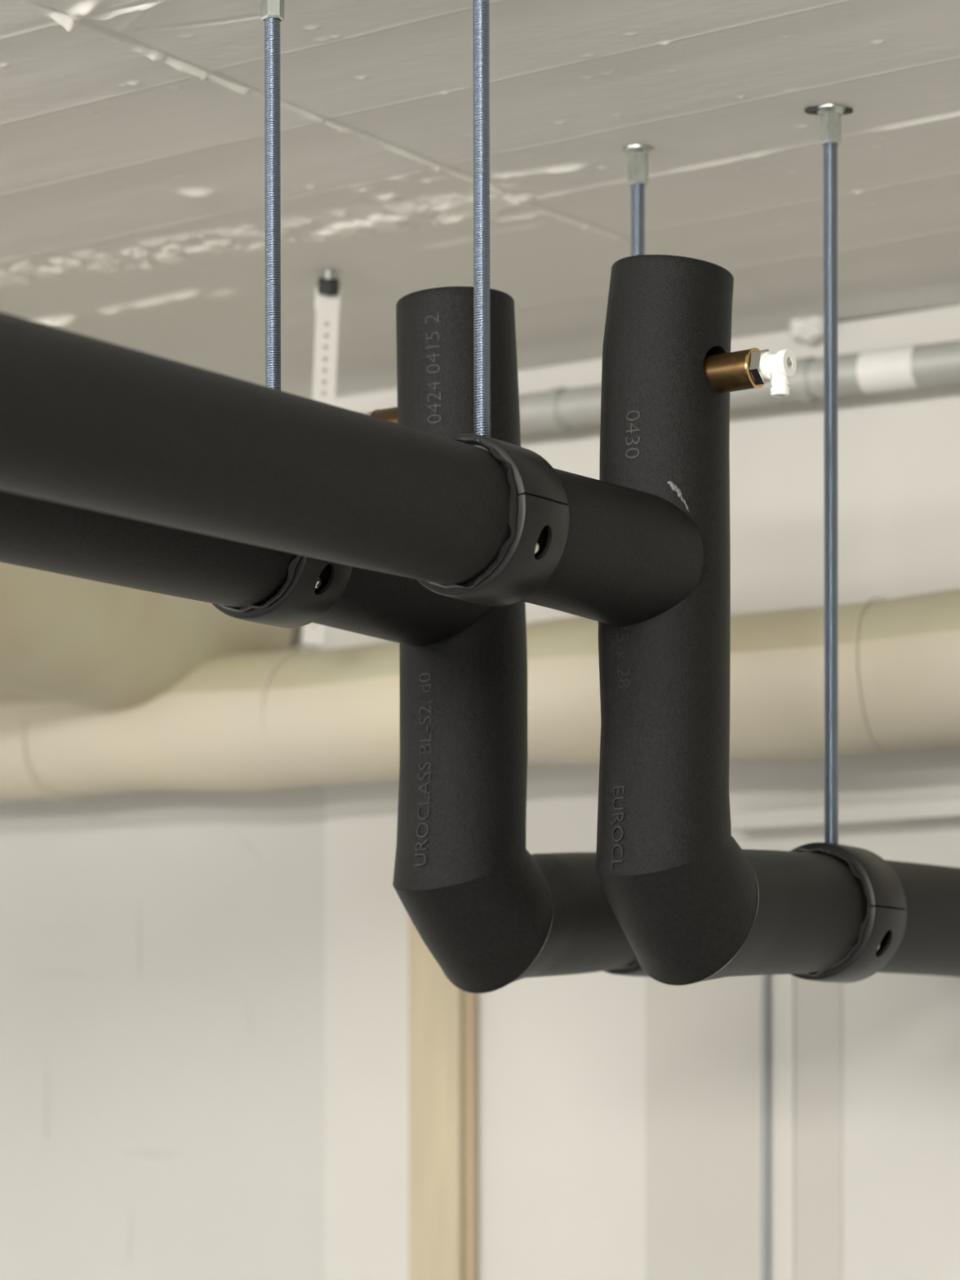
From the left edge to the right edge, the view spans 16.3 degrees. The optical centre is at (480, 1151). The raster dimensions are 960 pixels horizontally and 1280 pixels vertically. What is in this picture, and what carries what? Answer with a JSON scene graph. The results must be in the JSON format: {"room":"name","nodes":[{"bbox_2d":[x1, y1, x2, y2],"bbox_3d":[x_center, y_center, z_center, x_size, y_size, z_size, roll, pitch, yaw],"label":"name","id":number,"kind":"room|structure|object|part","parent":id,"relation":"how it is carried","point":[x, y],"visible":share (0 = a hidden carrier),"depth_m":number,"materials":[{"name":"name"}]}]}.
{"room":"basement utility room","nodes":[
{"label":"basement utility room","id":0,"kind":"room"},
{"bbox_2d":[0,0,959,399],"bbox_3d":[-0.374,-0.694,1.193,11.685,0.013,11.342,0,0,0],"label":"ceiling","id":1,"kind":"structure","parent":0,"point":[132,134],"depth_m":2.35,"materials":[{"name":"paint"}]},
{"bbox_2d":[211,0,352,627],"bbox_3d":[-0.125,-0.506,1.997,0.092,0.381,0.054,0,0,35],"label":"hanger","id":2,"kind":"object","parent":1,"relation":"hanging from","point":[312,586],"visible":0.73,"depth_m":1.99,"materials":[{"name":"silver metal"}]},
{"bbox_3d":[-0.124,-0.549,1.998,0.010,0.286,0.010,0,0,0],"label":"threaded rod","id":3,"kind":"part","parent":2,"relation":"part of","materials":[{"name":"silver metal"}]},
{"bbox_2d":[302,269,342,644],"bbox_3d":[-0.129,-0.561,2.717,0.021,0.272,0.170,0,0,-8],"label":"strap","id":4,"kind":"object","parent":1,"relation":"hanging from","point":[328,292],"visible":0.36,"depth_m":2.67,"materials":[{"name":"white paint"}]},
{"bbox_2d":[417,0,568,605],"bbox_3d":[0.000,-0.505,1.907,0.092,0.383,0.054,0,0,36],"label":"hanger","id":5,"kind":"object","parent":1,"relation":"hanging from","point":[534,547],"visible":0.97,"depth_m":1.90,"materials":[{"name":"silver metal"}]},
{"bbox_3d":[0.001,-0.548,1.909,0.010,0.287,0.010,0,0,-11],"label":"threaded rod","id":6,"kind":"part","parent":5,"relation":"part of","materials":[{"name":"silver metal"}]},
{"bbox_2d":[602,144,653,977],"bbox_3d":[0.109,-0.409,2.321,0.092,0.575,0.054,0,0,36],"label":"hanger","id":7,"kind":"object","parent":1,"relation":"hanging from","point":[637,154],"visible":0.09,"depth_m":2.32,"materials":[{"name":"silver metal"}]},
{"bbox_2d":[0,286,637,994],"bbox_3d":[-0.504,-0.326,1.472,0.090,0.446,3.118,0,0,36],"label":"insulated pipe","id":8,"kind":"object","parent":7,"relation":"hanging from","point":[493,914],"visible":0.58,"depth_m":2.12,"materials":[{"name":"black plastic"}]},
{"bbox_2d":[366,406,397,423],"bbox_3d":[-0.060,-0.471,2.188,0.062,0.031,0.024,0,0,35],"label":"valve","id":9,"kind":"object","parent":8,"relation":"attached to","point":[388,414],"visible":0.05,"depth_m":2.18,"materials":[{"name":"brown metal"}]},
{"bbox_3d":[0.110,-0.452,2.323,0.010,0.480,0.010,0,0,0],"label":"threaded rod","id":10,"kind":"part","parent":7,"relation":"part of","materials":[{"name":"silver metal"}]},
{"bbox_2d":[790,103,906,982],"bbox_3d":[0.234,-0.406,2.232,0.092,0.584,0.054,0,0,36],"label":"hanger","id":11,"kind":"object","parent":1,"relation":"hanging from","point":[882,927],"visible":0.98,"depth_m":2.23,"materials":[{"name":"silver metal"}]},
{"bbox_2d":[0,254,959,986],"bbox_3d":[-0.374,-0.325,1.383,0.090,0.444,3.126,0,0,36],"label":"insulated pipe","id":12,"kind":"object","parent":11,"relation":"hanging from","point":[86,422],"visible":0.95,"depth_m":2.02,"materials":[{"name":"black plastic"}]},
{"bbox_2d":[703,347,796,398],"bbox_3d":[0.161,-0.471,2.030,0.062,0.031,0.024,0,0,35],"label":"valve","id":13,"kind":"object","parent":12,"relation":"attached to","point":[753,367],"visible":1,"depth_m":2.02,"materials":[{"name":"brown metal"}]},
{"bbox_2d":[760,348,796,380],"bbox_3d":[0.180,-0.475,2.016,0.016,0.017,0.017,0,0,36],"label":"tap","id":14,"kind":"object","parent":13,"relation":"on","point":[780,366],"depth_m":2.01,"materials":[{"name":"white plastic"}]},
{"bbox_3d":[0.181,-0.464,2.015,0.012,0.017,0.012,0,0,0],"label":"spout","id":15,"kind":"part","parent":13,"relation":"part of","materials":[{"name":"white plastic"}]},
{"bbox_2d":[804,105,853,115],"bbox_3d":[0.233,-0.696,2.233,0.032,0.003,0.014,0,0,0],"label":"washer","id":16,"kind":"object","parent":11,"relation":"in","point":[820,109],"depth_m":2.23,"materials":[{"name":"metal"}]},
{"bbox_3d":[0.234,-0.448,2.233,0.010,0.488,0.010,0,0,0],"label":"threaded rod","id":17,"kind":"part","parent":11,"relation":"part of","materials":[{"name":"silver metal"}]},
{"bbox_2d":[0,304,959,1279],"bbox_3d":[0.101,0.527,3.006,6.500,2.446,0.128,0,0,33],"label":"wall","id":18,"kind":"structure","parent":0,"point":[562,1058],"depth_m":3.06,"materials":[{"name":"white paint"}]},
{"bbox_2d":[408,916,463,1279],"bbox_3d":[-0.037,0.735,3.007,0.055,2.030,0.018,0,0,32],"label":"trim","id":19,"kind":"structure","parent":18,"relation":"attached to","point":[436,1006],"depth_m":3.00,"materials":[{"name":"beige wood"}]},
{"bbox_2d":[463,991,479,1279],"bbox_3d":[-0.009,0.735,2.995,0.015,2.030,0.010,0,0,33],"label":"trim","id":20,"kind":"structure","parent":18,"relation":"attached to","point":[471,1001],"depth_m":2.99,"materials":[{"name":"beige wood"}]},
{"bbox_2d":[0,562,959,802],"bbox_3d":[0.289,-0.442,2.201,2.616,0.286,1.025,0,0,33],"label":"pipe","id":21,"kind":"object","parent":18,"relation":"attached to","point":[105,688],"visible":0.66,"depth_m":2.89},
{"bbox_2d":[364,340,959,433],"bbox_3d":[0.750,-0.630,2.479,2.143,0.068,0.063,0,0,33],"label":"pipe","id":22,"kind":"object","parent":18,"relation":"attached to","point":[916,366],"visible":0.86,"depth_m":2.75,"materials":[{"name":"white plastic"}]},
{"bbox_2d":[644,974,763,1279],"bbox_3d":[0.193,0.748,2.869,0.115,2.004,0.005,0,0,33],"label":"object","id":23,"kind":"structure","parent":18,"relation":"attached to","point":[704,1040],"depth_m":2.87,"materials":[{"name":"white paint"}]},
{"bbox_2d":[763,974,769,1279],"bbox_3d":[0.243,0.748,2.833,0.006,2.004,0.006,0,0,0],"label":"conduit","id":24,"kind":"object","parent":18,"relation":"attached to","point":[766,977],"visible":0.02,"depth_m":2.83,"materials":[{"name":"grey metal"}]},
{"bbox_2d":[769,973,794,1279],"bbox_3d":[0.256,0.748,2.830,0.023,2.004,0.003,0,0,32],"label":"trim","id":25,"kind":"structure","parent":18,"relation":"attached to","point":[781,986],"depth_m":2.83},
{"bbox_2d":[786,315,824,345],"bbox_3d":[0.276,-0.690,2.804,0.037,0.026,0.035,0,0,0],"label":"trim","id":26,"kind":"structure","parent":18,"relation":"attached to","point":[811,331],"depth_m":2.79,"materials":[{"name":"white plastic"}]},
{"bbox_2d":[794,976,842,1279],"bbox_3d":[0.284,0.748,2.813,0.045,2.004,0.001,0,0,32],"label":"trim","id":27,"kind":"structure","parent":18,"relation":"attached to","point":[818,1005],"depth_m":2.81,"materials":[{"name":"white paint"}]},
{"bbox_2d":[730,797,959,832],"bbox_3d":[0.938,-0.280,2.377,1.715,0.015,0.034,0,0,33],"label":"trim","id":28,"kind":"structure","parent":18,"relation":"attached to","point":[944,809],"depth_m":2.76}
]}

